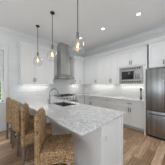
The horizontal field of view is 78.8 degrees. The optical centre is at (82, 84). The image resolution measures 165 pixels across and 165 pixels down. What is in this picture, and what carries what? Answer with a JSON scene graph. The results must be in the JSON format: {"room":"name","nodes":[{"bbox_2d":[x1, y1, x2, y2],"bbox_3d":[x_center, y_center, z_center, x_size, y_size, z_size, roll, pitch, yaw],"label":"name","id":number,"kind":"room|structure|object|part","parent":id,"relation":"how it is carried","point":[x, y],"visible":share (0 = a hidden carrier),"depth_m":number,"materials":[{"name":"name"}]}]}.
{"room":"kitchen","nodes":[
{"label":"kitchen","id":0,"kind":"room"},
{"bbox_2d":[0,30,83,126],"bbox_3d":[-2.351,-0.155,3.058,6.920,3.050,0.140,0,0,-44],"label":"wall","id":1,"kind":"structure","parent":0,"point":[7,39],"depth_m":3.11,"materials":[{"name":"white paint"}]},
{"bbox_2d":[0,46,8,106],"bbox_3d":[-2.909,-0.240,2.442,1.820,1.760,0.160,0,0,-44],"label":"window","id":2,"kind":"structure","parent":1,"relation":"in","point":[4,84],"depth_m":2.99,"materials":[{"name":"white paint"}]},
{"bbox_2d":[0,50,2,80],"bbox_3d":[-2.892,-0.542,2.425,1.540,0.895,0.032,0,0,-44],"label":"roman shade","id":3,"kind":"object","parent":2,"relation":"attached to","point":[1,52],"visible":1,"depth_m":2.93,"materials":[{"name":"white fabric"}]},
{"bbox_2d":[0,125,10,131],"bbox_3d":[-3.333,1.305,1.988,4.020,0.130,0.015,0,0,-44],"label":"baseboard","id":4,"kind":"structure","parent":1,"relation":"attached to","point":[3,128],"depth_m":2.96,"materials":[{"name":"white paint"}]},
{"bbox_2d":[0,25,57,46],"bbox_3d":[-2.894,-1.630,2.369,5.180,0.100,0.085,0,0,-44],"label":"trim","id":5,"kind":"structure","parent":1,"relation":"attached to","point":[2,28],"depth_m":3.33,"materials":[{"name":"white paint"}]},
{"bbox_2d":[18,45,45,83],"bbox_3d":[-1.660,-0.627,3.365,0.765,1.245,0.387,0,0,-44],"label":"upper cabinet","id":6,"kind":"object","parent":1,"relation":"attached to","point":[31,70],"visible":0.98,"depth_m":3.21,"materials":[{"name":"white paint"}]},
{"bbox_3d":[-1.695,-0.568,3.126,0.377,1.119,0.019,0,0,-44],"label":"door","id":7,"kind":"part","parent":6,"relation":"part of","materials":[{"name":"white paint"}]},
{"bbox_2d":[16,40,55,52],"bbox_3d":[-1.540,-1.230,3.463,1.207,0.110,0.376,0,0,-44],"label":"trim","id":8,"kind":"structure","parent":6,"relation":"attached to","point":[19,43],"depth_m":3.21,"materials":[{"name":"white paint"}]},
{"bbox_3d":[-1.421,-0.568,3.395,0.378,1.119,0.019,0,0,-44],"label":"door","id":9,"kind":"part","parent":6,"relation":"part of","materials":[{"name":"white paint"}]},
{"bbox_2d":[46,51,53,83],"bbox_3d":[-1.276,-0.627,3.741,0.306,1.245,0.387,0,0,-44],"label":"upper cabinet","id":10,"kind":"object","parent":1,"relation":"attached to","point":[49,57],"visible":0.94,"depth_m":3.62,"materials":[{"name":"white paint"}]},
{"bbox_2d":[54,42,74,79],"bbox_3d":[-0.764,-0.951,4.153,0.760,1.457,0.491,0,0,-44],"label":"range hood","id":11,"kind":"object","parent":1,"relation":"attached to","point":[62,48],"visible":0.86,"depth_m":4.07,"materials":[{"name":"metal"}]},
{"bbox_2d":[70,58,83,83],"bbox_3d":[-0.238,-0.627,4.758,0.616,1.245,0.387,0,0,-44],"label":"upper cabinet","id":12,"kind":"object","parent":1,"relation":"attached to","point":[76,65],"visible":0.98,"depth_m":4.59,"materials":[{"name":"white paint"}]},
{"bbox_3d":[-0.256,-0.568,4.535,0.274,1.119,0.019,0,0,-44],"label":"door","id":13,"kind":"part","parent":12,"relation":"part of","materials":[{"name":"white paint"}]},
{"bbox_3d":[-0.044,-0.568,4.743,0.309,1.119,0.019,0,0,-44],"label":"door","id":14,"kind":"part","parent":12,"relation":"part of","materials":[{"name":"white paint"}]},
{"bbox_2d":[11,45,143,98],"bbox_3d":[-0.020,-0.505,3.165,3.200,2.150,2.970,0,0,-44],"label":"backsplash","id":15,"kind":"structure","parent":1,"relation":"attached to","point":[18,91],"depth_m":4.03,"materials":[{"name":"tile"}]},
{"bbox_2d":[0,0,164,51],"bbox_3d":[0.020,-1.720,0.551,7.000,0.080,6.960,0,0,-44],"label":"ceiling","id":16,"kind":"structure","parent":0,"point":[119,19],"depth_m":2.56,"materials":[{"name":"white paint"}]},
{"bbox_2d":[36,25,39,59],"bbox_3d":[-1.285,-1.104,2.885,0.258,1.152,0.258,0,0,-44],"label":"pendant lamp","id":17,"kind":"object","parent":16,"relation":"hanging from","point":[37,26],"visible":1,"depth_m":2.88,"materials":[{"name":"brown metal"}]},
{"bbox_2d":[50,11,54,54],"bbox_3d":[-0.704,-1.104,2.348,0.258,1.152,0.258,0,0,-44],"label":"pendant lamp","id":18,"kind":"object","parent":16,"relation":"hanging from","point":[52,13],"visible":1,"depth_m":2.34,"materials":[{"name":"brown metal"}]},
{"bbox_3d":[-0.704,-1.291,2.348,0.014,0.722,0.014,0,0,-22],"label":"stem","id":19,"kind":"part","parent":18,"relation":"part of","materials":[{"name":"grey metal"}]},
{"bbox_2d":[76,0,78,47],"bbox_3d":[-0.081,-1.081,1.698,0.258,1.197,0.258,0,0,-44],"label":"pendant lamp","id":20,"kind":"object","parent":16,"relation":"hanging from","point":[77,32],"visible":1,"depth_m":1.69,"materials":[{"name":"brown metal"}]},
{"bbox_3d":[-0.081,-1.268,1.698,0.014,0.767,0.014,0,0,23],"label":"stem","id":21,"kind":"part","parent":20,"relation":"part of","materials":[{"name":"grey metal"}]},
{"bbox_2d":[0,126,164,164],"bbox_3d":[0.020,1.400,0.551,7.000,0.060,6.960,0,0,-44],"label":"floor","id":22,"kind":"structure","parent":0,"point":[139,148],"depth_m":2.09,"materials":[{"name":"brown wood"}]},
{"bbox_2d":[6,97,29,143],"bbox_3d":[-1.667,0.843,2.593,0.430,1.055,0.465,0,0,41],"label":"bar stool","id":23,"kind":"object","parent":22,"relation":"on","point":[8,100],"visible":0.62,"depth_m":2.36,"materials":[{"name":"brown wicker"}]},
{"bbox_3d":[-1.921,1.120,2.573,0.044,0.500,0.058,0,0,41],"label":"leg","id":24,"kind":"part","parent":23,"relation":"part of","materials":[{"name":"brown wood"}]},
{"bbox_3d":[-1.790,0.613,2.449,0.430,0.595,0.086,0,0,41],"label":"backrest","id":25,"kind":"part","parent":23,"relation":"part of","materials":[{"name":"brown wicker"}]},
{"bbox_3d":[-1.648,1.120,2.339,0.044,0.500,0.058,0,0,41],"label":"leg","id":26,"kind":"part","parent":23,"relation":"part of","materials":[{"name":"brown wood"}]},
{"bbox_2d":[12,100,34,156],"bbox_3d":[-1.240,0.843,2.186,0.430,1.055,0.465,0,0,43],"label":"bar stool","id":27,"kind":"object","parent":22,"relation":"on","point":[16,119],"visible":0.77,"depth_m":1.94,"materials":[{"name":"brown wicker"}]},
{"bbox_3d":[-1.495,1.120,2.175,0.044,0.500,0.058,0,0,43],"label":"leg","id":28,"kind":"part","parent":27,"relation":"part of","materials":[{"name":"brown wood"}]},
{"bbox_3d":[-1.368,0.613,2.046,0.430,0.595,0.086,0,0,43],"label":"backrest","id":29,"kind":"part","parent":27,"relation":"part of","materials":[{"name":"brown wicker"}]},
{"bbox_3d":[-1.230,1.120,1.931,0.044,0.500,0.058,0,0,43],"label":"leg","id":30,"kind":"part","parent":27,"relation":"part of","materials":[{"name":"brown wood"}]},
{"bbox_3d":[-1.217,0.775,2.211,0.420,0.060,0.385,0,0,43],"label":"seat","id":31,"kind":"part","parent":27,"relation":"part of","materials":[{"name":"brown wicker"}]},
{"bbox_2d":[21,103,52,164],"bbox_3d":[-0.760,0.843,1.712,0.465,1.055,0.430,0,0,-19],"label":"bar stool","id":32,"kind":"object","parent":22,"relation":"on","point":[27,130],"visible":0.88,"depth_m":1.50,"materials":[{"name":"brown wicker"}]},
{"bbox_3d":[-0.871,1.120,1.482,0.058,0.500,0.044,0,0,-19],"label":"leg","id":33,"kind":"part","parent":32,"relation":"part of","materials":[{"name":"brown wood"}]},
{"bbox_3d":[-0.939,0.613,1.649,0.086,0.595,0.430,0,0,-19],"label":"backrest","id":34,"kind":"part","parent":32,"relation":"part of","materials":[{"name":"brown wicker"}]},
{"bbox_3d":[-0.990,1.120,1.822,0.058,0.500,0.044,0,0,-19],"label":"leg","id":35,"kind":"part","parent":32,"relation":"part of","materials":[{"name":"brown wood"}]},
{"bbox_3d":[-0.728,0.775,1.723,0.385,0.060,0.420,0,0,-19],"label":"seat","id":36,"kind":"part","parent":32,"relation":"part of","materials":[{"name":"brown wicker"}]},
{"bbox_2d":[34,108,74,164],"bbox_3d":[-0.344,0.843,1.303,0.465,1.055,0.430,0,0,-9],"label":"bar stool","id":37,"kind":"object","parent":22,"relation":"on","point":[50,149],"visible":1,"depth_m":1.13,"materials":[{"name":"brown wicker"}]},
{"bbox_3d":[-0.531,0.613,1.272,0.086,0.595,0.430,0,0,-9],"label":"backrest","id":38,"kind":"part","parent":37,"relation":"part of","materials":[{"name":"brown wicker"}]},
{"bbox_3d":[-0.311,0.775,1.308,0.385,0.060,0.420,0,0,-9],"label":"seat","id":39,"kind":"part","parent":37,"relation":"part of","materials":[{"name":"brown wicker"}]},
{"bbox_2d":[54,94,77,102],"bbox_3d":[-0.679,0.893,4.067,0.760,0.953,0.718,0,0,-44],"label":"range","id":40,"kind":"object","parent":22,"relation":"on","point":[68,97],"visible":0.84,"depth_m":3.89,"materials":[{"name":"metal"}]},
{"bbox_3d":[-0.481,0.520,3.864,0.760,0.100,0.045,0,0,-44],"label":"control panel","id":41,"kind":"part","parent":40,"relation":"part of","materials":[{"name":"metal"}]},
{"bbox_2d":[29,109,122,164],"bbox_3d":[-0.600,0.928,2.538,0.658,0.884,3.051,0,0,-44],"label":"base cabinet","id":42,"kind":"object","parent":22,"relation":"on","point":[90,148],"visible":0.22,"depth_m":1.44,"materials":[{"name":"white paint"}]},
{"bbox_2d":[13,96,125,134],"bbox_3d":[-0.608,0.470,2.501,1.321,0.030,3.068,0,0,-44],"label":"countertop","id":43,"kind":"structure","parent":42,"relation":"on","point":[81,119],"depth_m":1.58,"materials":[{"name":"stone"}]},
{"bbox_2d":[48,88,58,103],"bbox_3d":[-0.719,0.274,2.466,0.273,0.362,0.110,0,0,-44],"label":"faucet","id":44,"kind":"object","parent":43,"relation":"on","point":[53,88],"visible":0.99,"depth_m":2.39,"materials":[{"name":"silver metal"}]},
{"bbox_2d":[54,102,73,106],"bbox_3d":[-0.452,0.604,2.413,0.414,0.236,0.624,0,0,-44],"label":"sink","id":45,"kind":"object","parent":43,"relation":"in","point":[63,104],"visible":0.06,"depth_m":2.67,"materials":[{"name":"metal"}]},
{"bbox_3d":[0.441,0.928,1.435,0.602,0.884,0.020,0,0,-44],"label":"panel","id":46,"kind":"part","parent":42,"relation":"part of","materials":[{"name":"white paint"}]},
{"bbox_2d":[77,96,84,103],"bbox_3d":[-0.066,0.927,4.744,1.053,0.885,0.647,0,0,-44],"label":"base cabinet","id":47,"kind":"object","parent":22,"relation":"on","point":[80,99],"visible":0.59,"depth_m":4.34,"materials":[{"name":"white paint"}]},
{"bbox_2d":[75,93,143,101],"bbox_3d":[0.747,0.470,3.904,1.042,0.030,2.958,0,0,-44],"label":"countertop","id":48,"kind":"structure","parent":47,"relation":"on","point":[79,94],"depth_m":3.71,"materials":[{"name":"stone"}]},
{"bbox_2d":[84,96,98,106],"bbox_3d":[0.559,0.927,4.396,0.647,0.885,0.778,0,0,-44],"label":"base cabinet","id":49,"kind":"object","parent":22,"relation":"on","point":[89,100],"visible":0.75,"depth_m":4.17,"materials":[{"name":"white paint"}]},
{"bbox_3d":[0.225,0.968,4.343,0.019,0.579,0.384,0,0,-44],"label":"door","id":50,"kind":"part","parent":49,"relation":"part of","materials":[{"name":"white paint"}]},
{"bbox_3d":[0.362,0.583,4.203,0.019,0.169,0.774,0,0,-44],"label":"drawer","id":51,"kind":"part","parent":49,"relation":"part of","materials":[{"name":"white paint"}]},
{"bbox_3d":[0.498,0.968,4.064,0.019,0.579,0.384,0,0,-44],"label":"door","id":52,"kind":"part","parent":49,"relation":"part of","materials":[{"name":"white paint"}]},
{"bbox_2d":[99,97,117,110],"bbox_3d":[1.107,0.927,3.837,0.647,0.885,0.783,0,0,-44],"label":"base cabinet","id":53,"kind":"object","parent":22,"relation":"on","point":[109,103],"visible":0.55,"depth_m":3.60,"materials":[{"name":"white paint"}]},
{"bbox_3d":[0.909,0.815,3.644,0.019,0.274,0.779,0,0,-44],"label":"drawer","id":54,"kind":"part","parent":53,"relation":"part of","materials":[{"name":"white paint"}]},
{"bbox_3d":[0.909,0.583,3.644,0.019,0.169,0.779,0,0,-44],"label":"drawer","id":55,"kind":"part","parent":53,"relation":"part of","materials":[{"name":"white paint"}]},
{"bbox_2d":[118,99,143,131],"bbox_3d":[1.657,0.927,3.276,0.647,0.885,0.786,0,0,-44],"label":"base cabinet","id":56,"kind":"object","parent":22,"relation":"on","point":[133,118],"visible":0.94,"depth_m":3.03,"materials":[{"name":"white paint"}]},
{"bbox_3d":[1.322,0.968,3.223,0.019,0.579,0.388,0,0,-44],"label":"door","id":57,"kind":"part","parent":56,"relation":"part of","materials":[{"name":"white paint"}]},
{"bbox_3d":[1.460,0.583,3.082,0.019,0.169,0.782,0,0,-44],"label":"drawer","id":58,"kind":"part","parent":56,"relation":"part of","materials":[{"name":"white paint"}]},
{"bbox_3d":[1.597,0.968,2.942,0.019,0.579,0.388,0,0,-44],"label":"door","id":59,"kind":"part","parent":56,"relation":"part of","materials":[{"name":"white paint"}]},
{"bbox_2d":[144,67,148,134],"bbox_3d":[1.937,0.451,2.967,0.679,1.838,0.040,0,0,-44],"label":"panel","id":60,"kind":"object","parent":22,"relation":"on","point":[145,68],"visible":0.43,"depth_m":2.73,"materials":[{"name":"white paint"}]},
{"bbox_2d":[146,68,164,140],"bbox_3d":[2.230,0.482,2.562,0.768,1.775,0.910,0,0,-44],"label":"refrigerator","id":61,"kind":"object","parent":22,"relation":"on","point":[155,78],"visible":1,"depth_m":2.52,"materials":[{"name":"grey metal"}]},
{"bbox_3d":[2.030,0.992,2.365,0.070,0.627,0.910,0,0,-44],"label":"freezer drawer","id":62,"kind":"part","parent":61,"relation":"part of","materials":[{"name":"metal"}]},
{"bbox_3d":[1.869,0.128,2.529,0.070,1.065,0.452,0,0,-44],"label":"door","id":63,"kind":"part","parent":61,"relation":"part of","materials":[{"name":"metal"}]},
{"bbox_3d":[1.945,0.140,2.360,0.078,0.860,0.026,0,0,-44],"label":"handle","id":64,"kind":"part","parent":61,"relation":"part of","materials":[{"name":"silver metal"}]},
{"bbox_2d":[84,31,164,97],"bbox_3d":[2.492,-0.155,2.972,0.120,3.050,6.760,0,0,-44],"label":"wall","id":65,"kind":"structure","parent":0,"point":[162,33],"depth_m":3.70,"materials":[{"name":"white paint"}]},
{"bbox_2d":[84,59,87,83],"bbox_3d":[0.171,-0.627,5.006,0.349,1.245,0.604,0,0,-44],"label":"upper cabinet","id":66,"kind":"object","parent":65,"relation":"attached to","point":[85,61],"visible":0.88,"depth_m":4.77,"materials":[{"name":"white paint"}]},
{"bbox_2d":[88,55,104,83],"bbox_3d":[0.682,-0.627,4.457,0.387,1.245,0.892,0,0,-44],"label":"upper cabinet","id":67,"kind":"object","parent":65,"relation":"attached to","point":[96,66],"visible":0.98,"depth_m":4.32,"materials":[{"name":"white paint"}]},
{"bbox_3d":[0.421,-0.568,4.514,0.019,1.119,0.441,0,0,-44],"label":"door","id":68,"kind":"part","parent":67,"relation":"part of","materials":[{"name":"white paint"}]},
{"bbox_3d":[0.734,-0.568,4.195,0.019,1.119,0.441,0,0,-44],"label":"door","id":69,"kind":"part","parent":67,"relation":"part of","materials":[{"name":"white paint"}]},
{"bbox_2d":[105,52,117,83],"bbox_3d":[1.184,-0.627,3.944,0.387,1.245,0.540,0,0,-44],"label":"upper cabinet","id":70,"kind":"object","parent":65,"relation":"attached to","point":[111,69],"visible":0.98,"depth_m":3.81,"materials":[{"name":"white paint"}]},
{"bbox_3d":[0.985,-0.568,3.938,0.019,1.119,0.265,0,0,-44],"label":"door","id":71,"kind":"part","parent":70,"relation":"part of","materials":[{"name":"white paint"}]},
{"bbox_3d":[1.175,-0.568,3.745,0.019,1.119,0.265,0,0,-44],"label":"door","id":72,"kind":"part","parent":70,"relation":"part of","materials":[{"name":"white paint"}]},
{"bbox_2d":[68,26,164,54],"bbox_3d":[2.003,-1.630,2.493,1.250,0.100,6.760,0,0,-44],"label":"trim","id":73,"kind":"structure","parent":65,"relation":"attached to","point":[161,29],"depth_m":3.77,"materials":[{"name":"white paint"}]},
{"bbox_2d":[69,35,164,59],"bbox_3d":[1.146,-1.230,3.517,4.127,0.110,0.711,0,0,41],"label":"trim","id":74,"kind":"structure","parent":65,"relation":"attached to","point":[161,38],"depth_m":3.42,"materials":[{"name":"white paint"}]},
{"bbox_2d":[117,44,148,83],"bbox_3d":[1.699,-0.627,3.418,0.387,1.245,0.927,0,0,-44],"label":"upper cabinet","id":75,"kind":"object","parent":65,"relation":"attached to","point":[139,56],"visible":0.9,"depth_m":3.24,"materials":[{"name":"white paint"}]},
{"bbox_3d":[1.432,-0.875,3.482,0.019,0.504,0.457,0,0,-44],"label":"door","id":76,"kind":"part","parent":75,"relation":"part of","materials":[{"name":"white paint"}]},
{"bbox_2d":[119,66,142,83],"bbox_3d":[1.673,-0.305,3.421,0.363,0.540,0.727,0,0,-44],"label":"microwave","id":77,"kind":"object","parent":75,"relation":"in","point":[129,74],"visible":1,"depth_m":3.28,"materials":[{"name":"grey metal"}]},
{"bbox_3d":[1.518,-0.305,3.388,0.027,0.330,0.447,0,0,-44],"label":"door","id":78,"kind":"part","parent":77,"relation":"part of","materials":[{"name":"glass"}]},
{"bbox_3d":[1.735,-0.305,3.167,0.027,0.330,0.168,0,0,-44],"label":"control panel","id":79,"kind":"part","parent":77,"relation":"part of","materials":[{"name":"metal"}]},
{"bbox_3d":[1.757,-0.875,3.151,0.019,0.504,0.458,0,0,-44],"label":"door","id":80,"kind":"part","parent":75,"relation":"part of","materials":[{"name":"white paint"}]},
{"bbox_2d":[149,40,164,68],"bbox_3d":[2.374,-0.860,2.700,0.427,0.780,0.945,0,0,-44],"label":"upper cabinet","id":81,"kind":"object","parent":65,"relation":"attached to","point":[156,50],"visible":0.98,"depth_m":2.78,"materials":[{"name":"white paint"}]}
]}

